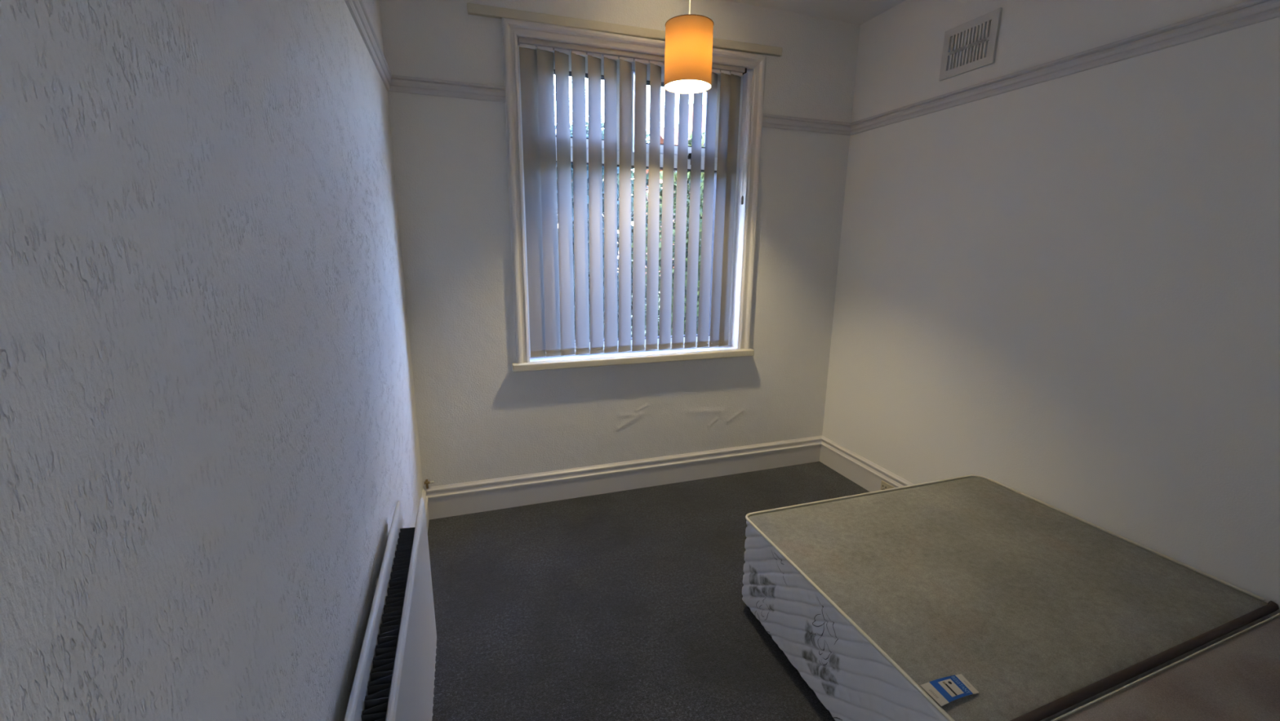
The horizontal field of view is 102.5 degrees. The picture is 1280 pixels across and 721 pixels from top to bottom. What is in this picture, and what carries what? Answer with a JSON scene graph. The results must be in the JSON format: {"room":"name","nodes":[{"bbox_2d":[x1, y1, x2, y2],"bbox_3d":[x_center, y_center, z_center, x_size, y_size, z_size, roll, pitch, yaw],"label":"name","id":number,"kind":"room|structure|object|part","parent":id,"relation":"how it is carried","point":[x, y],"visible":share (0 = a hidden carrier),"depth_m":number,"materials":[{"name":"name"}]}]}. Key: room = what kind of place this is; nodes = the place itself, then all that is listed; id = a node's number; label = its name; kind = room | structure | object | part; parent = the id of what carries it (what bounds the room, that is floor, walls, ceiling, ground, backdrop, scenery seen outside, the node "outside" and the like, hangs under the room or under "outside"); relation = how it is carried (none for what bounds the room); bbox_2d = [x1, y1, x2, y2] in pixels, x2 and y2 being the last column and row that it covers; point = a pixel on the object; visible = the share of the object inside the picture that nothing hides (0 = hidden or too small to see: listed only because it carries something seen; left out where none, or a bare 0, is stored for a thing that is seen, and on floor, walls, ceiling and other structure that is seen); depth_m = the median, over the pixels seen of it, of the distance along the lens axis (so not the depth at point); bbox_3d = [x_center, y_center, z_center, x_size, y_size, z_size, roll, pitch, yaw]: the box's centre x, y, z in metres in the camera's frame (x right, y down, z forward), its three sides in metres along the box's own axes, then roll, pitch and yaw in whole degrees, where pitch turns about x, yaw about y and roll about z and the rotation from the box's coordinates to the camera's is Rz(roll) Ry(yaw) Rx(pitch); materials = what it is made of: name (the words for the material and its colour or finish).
{"room":"bedroom","nodes":[
{"label":"bedroom","id":0,"kind":"room"},
{"bbox_2d":[0,0,422,720],"bbox_3d":[-0.666,-0.124,0.957,0.100,2.763,3.350,-4,13,-19],"label":"wall","id":1,"kind":"structure","parent":0,"point":[210,447],"depth_m":0.53,"materials":[{"name":"white paint"}]},
{"bbox_2d":[344,0,391,91],"bbox_3d":[-0.614,-0.922,0.847,0.028,0.067,3.250,-4,13,-19],"label":"trim","id":2,"kind":"structure","parent":1,"relation":"attached to","point":[357,8],"depth_m":1.80,"materials":[{"name":"paint"}]},
{"bbox_2d":[343,497,436,720],"bbox_3d":[-0.509,0.930,1.029,0.110,0.679,1.512,-4,13,-19],"label":"radiator","id":3,"kind":"object","parent":1,"relation":"attached to","point":[394,677],"visible":1,"depth_m":1.19,"materials":[{"name":"metal"}]},
{"bbox_3d":[-0.528,0.862,1.007,0.017,0.538,1.477,-4,13,-19],"label":"panel","id":4,"kind":"part","parent":3,"relation":"part of","materials":[{"name":"metal"}]},
{"bbox_3d":[-0.464,0.858,1.028,0.017,0.538,1.477,-4,13,-19],"label":"panel","id":5,"kind":"part","parent":3,"relation":"part of","materials":[{"name":"metal"}]},
{"bbox_2d":[422,488,429,531],"bbox_3d":[-0.637,1.121,1.306,0.024,0.183,3.250,-4,13,-19],"label":"baseboard","id":6,"kind":"structure","parent":1,"relation":"attached to","point":[425,498],"depth_m":2.72,"materials":[{"name":"white paint"}]},
{"bbox_2d":[378,0,860,488],"bbox_3d":[0.025,-0.536,3.053,2.797,2.863,0.240,-4,13,-19],"label":"wall","id":7,"kind":"structure","parent":0,"point":[478,419],"depth_m":2.87,"materials":[{"name":"white paint"}]},
{"bbox_2d":[424,479,434,488],"bbox_3d":[-1.139,0.666,2.775,0.049,0.050,0.018,-4,13,-19],"label":"pipe stub","id":8,"kind":"object","parent":7,"relation":"attached to","point":[426,482],"visible":1,"depth_m":2.77,"materials":[{"name":"gold metal"}]},
{"bbox_2d":[387,74,505,102],"bbox_3d":[-0.904,-1.277,2.412,0.523,0.067,0.028,-4,13,-19],"label":"trim","id":9,"kind":"structure","parent":7,"relation":"attached to","point":[403,84],"depth_m":2.41,"materials":[{"name":"paint"}]},
{"bbox_2d":[423,435,822,519],"bbox_3d":[0.056,0.701,3.204,2.597,0.183,0.024,-4,13,-19],"label":"baseboard","id":10,"kind":"structure","parent":7,"relation":"attached to","point":[482,495],"depth_m":3.12,"materials":[{"name":"white paint"}]},
{"bbox_2d":[466,2,782,56],"bbox_3d":[0.001,-1.687,2.639,1.690,0.045,0.024,-4,14,-18],"label":"curtain rail","id":11,"kind":"object","parent":7,"relation":"attached to","point":[473,9],"visible":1,"depth_m":2.56,"materials":[{"name":"beige paint"}]},
{"bbox_2d":[501,17,766,372],"bbox_3d":[-0.009,-0.839,2.904,1.476,1.718,0.226,-4,13,-19],"label":"window","id":12,"kind":"structure","parent":7,"relation":"in","point":[745,217],"depth_m":2.87,"materials":[{"name":"white paint"}]},
{"bbox_3d":[-0.329,-1.353,2.747,0.454,0.411,0.072,-4,13,-19],"label":"sash","id":13,"kind":"part","parent":12,"relation":"part of","materials":[{"name":"white"}]},
{"bbox_3d":[0.010,-0.007,3.008,1.476,0.040,0.056,-4,13,-19],"label":"sill","id":14,"kind":"part","parent":12,"relation":"part of","materials":[{"name":"beige paint"}]},
{"bbox_2d":[517,37,750,357],"bbox_3d":[0.000,-0.829,2.865,1.268,1.580,0.060,-4,13,-18],"label":"vertical blind","id":15,"kind":"object","parent":12,"relation":"attached to","point":[551,313],"visible":0.95,"depth_m":2.83,"materials":[{"name":"grey"}]},
{"bbox_3d":[0.607,-1.287,2.942,0.013,0.668,0.003,-4,13,-19],"label":"control cord","id":16,"kind":"part","parent":15,"relation":"part of","materials":[{"name":"white plastic"}]},
{"bbox_3d":[-0.011,-0.022,3.085,1.306,0.045,0.105,-4,13,-19],"label":"sill","id":17,"kind":"part","parent":12,"relation":"part of","materials":[{"name":"white"}]},
{"bbox_3d":[0.202,-1.387,2.926,0.500,0.411,0.072,-4,13,-19],"label":"sash","id":18,"kind":"part","parent":12,"relation":"part of","materials":[{"name":"white"}]},
{"bbox_3d":[0.292,-1.160,2.961,0.020,0.065,0.042,-4,13,-19],"label":"handle","id":19,"kind":"part","parent":12,"relation":"part of","materials":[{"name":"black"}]},
{"bbox_2d":[762,113,850,135],"bbox_3d":[1.004,-1.402,3.056,0.636,0.067,0.028,-4,13,-19],"label":"trim","id":20,"kind":"structure","parent":7,"relation":"attached to","point":[771,121],"depth_m":3.04,"materials":[{"name":"paint"}]},
{"bbox_2d":[427,461,870,720],"bbox_3d":[0.373,1.360,0.930,3.730,0.100,4.700,-4,13,-19],"label":"floor","id":21,"kind":"structure","parent":0,"point":[628,605],"depth_m":2.14,"materials":[{"name":"grey carpet"}]},
{"bbox_2d":[742,474,1279,720],"bbox_3d":[1.172,0.888,1.859,1.347,0.430,1.062,-4,13,-19],"label":"base","id":22,"kind":"object","parent":21,"relation":"on","point":[967,597],"visible":0.94,"depth_m":1.61,"materials":[{"name":"fabric"}]},
{"bbox_3d":[1.347,0.801,1.357,1.326,0.022,0.024,-4,14,-20],"label":"dark edge trim","id":23,"kind":"part","parent":22,"relation":"part of","materials":[{"name":"grey"}]},
{"bbox_2d":[1050,613,1279,720],"bbox_3d":[1.511,1.105,0.930,1.353,0.421,1.012,-4,13,-19],"label":"base","id":24,"kind":"object","parent":21,"relation":"on","point":[1237,678],"visible":1,"depth_m":1.27,"materials":[{"name":"fabric"}]},
{"bbox_2d":[724,0,905,25],"bbox_3d":[0.362,-1.458,0.413,3.730,0.100,4.940,-4,13,-19],"label":"ceiling","id":25,"kind":"structure","parent":0,"point":[852,11],"depth_m":2.82,"materials":[{"name":"white paint"}]},
{"bbox_2d":[663,0,713,93],"bbox_3d":[0.223,-1.541,2.308,0.219,0.572,0.219,-4,13,-19],"label":"pendant lamp","id":26,"kind":"object","parent":25,"relation":"hanging from","point":[688,37],"visible":1,"depth_m":2.26,"materials":[{"name":"orange fabric"}]},
{"bbox_3d":[0.223,-1.653,2.283,0.007,0.303,0.007,-10,17,-40],"label":"cord","id":27,"kind":"part","parent":26,"relation":"part of","materials":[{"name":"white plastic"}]},
{"bbox_2d":[822,0,1279,620],"bbox_3d":[1.884,-0.291,1.818,0.100,2.763,3.350,-4,13,-19],"label":"wall","id":28,"kind":"structure","parent":0,"point":[1063,293],"depth_m":2.04,"materials":[{"name":"white paint"}]},
{"bbox_2d":[819,435,913,492],"bbox_3d":[1.797,0.961,2.127,0.024,0.183,3.250,-4,13,-19],"label":"baseboard","id":29,"kind":"structure","parent":28,"relation":"attached to","point":[868,475],"depth_m":3.28,"materials":[{"name":"white paint"}]},
{"bbox_2d":[880,480,894,489],"bbox_3d":[1.473,0.775,3.017,0.009,0.088,0.150,-4,13,-19],"label":"wall socket","id":30,"kind":"object","parent":28,"relation":"attached to","point":[884,485],"visible":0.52,"depth_m":3.05,"materials":[{"name":"beige plastic"}]},
{"bbox_2d":[938,7,1002,80],"bbox_3d":[1.542,-1.474,2.411,0.020,0.220,0.279,-4,13,-19],"label":"air vent","id":31,"kind":"object","parent":28,"relation":"in","point":[971,45],"visible":1,"depth_m":2.40,"materials":[{"name":"paint"}]},
{"bbox_2d":[849,0,1279,135],"bbox_3d":[1.815,-1.082,1.667,0.028,0.067,3.250,-4,13,-19],"label":"trim","id":32,"kind":"structure","parent":28,"relation":"attached to","point":[1250,12],"depth_m":1.92,"materials":[{"name":"paint"}]},
{"label":"outside","id":33,"kind":"structure","parent":0,"visible":0},
{"bbox_2d":[631,260,660,334],"bbox_3d":[-0.804,-5.521,32.643,60.000,0.100,56.960,-4,13,-19],"label":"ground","id":34,"kind":"structure","parent":33,"point":[632,260],"depth_m":14.26,"materials":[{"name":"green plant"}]},
{"bbox_2d":[555,130,618,272],"bbox_3d":[-5.819,-8.214,25.358,8.800,8.250,6.600,-4,13,-19],"label":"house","id":35,"kind":"structure","parent":34,"relation":"on","point":[555,131],"depth_m":24.38,"materials":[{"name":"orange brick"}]},
{"bbox_2d":[555,124,632,340],"bbox_3d":[-0.847,-0.673,4.666,1.650,2.709,1.654,-4,13,-19],"label":"shrub","id":36,"kind":"object","parent":34,"relation":"on","point":[587,135],"visible":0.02,"depth_m":4.35,"materials":[{"name":"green plant"}]},
{"bbox_2d":[558,120,660,337],"bbox_3d":[-0.521,-1.258,6.366,1.799,3.110,1.830,-4,13,-19],"label":"shrub","id":37,"kind":"object","parent":34,"relation":"on","point":[587,122],"visible":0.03,"depth_m":6.01,"materials":[{"name":"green plant"}]},
{"bbox_2d":[631,131,704,335],"bbox_3d":[0.721,-0.796,5.186,1.751,2.751,1.736,-4,13,-19],"label":"shrub","id":38,"kind":"object","parent":34,"relation":"on","point":[690,135],"visible":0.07,"depth_m":4.86,"materials":[{"name":"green plant"}]},
{"bbox_2d":[644,102,706,275],"bbox_3d":[4.164,-7.040,22.637,7.400,7.350,6.600,-4,13,-19],"label":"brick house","id":39,"kind":"structure","parent":34,"relation":"on","point":[691,105],"depth_m":20.98,"materials":[{"name":"brick"}]},
{"bbox_2d":[658,131,704,333],"bbox_3d":[1.060,-1.433,6.992,1.920,3.208,1.955,-4,13,-19],"label":"shrub","id":40,"kind":"object","parent":34,"relation":"on","point":[703,132],"visible":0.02,"depth_m":6.71,"materials":[{"name":"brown plant"}]}
]}

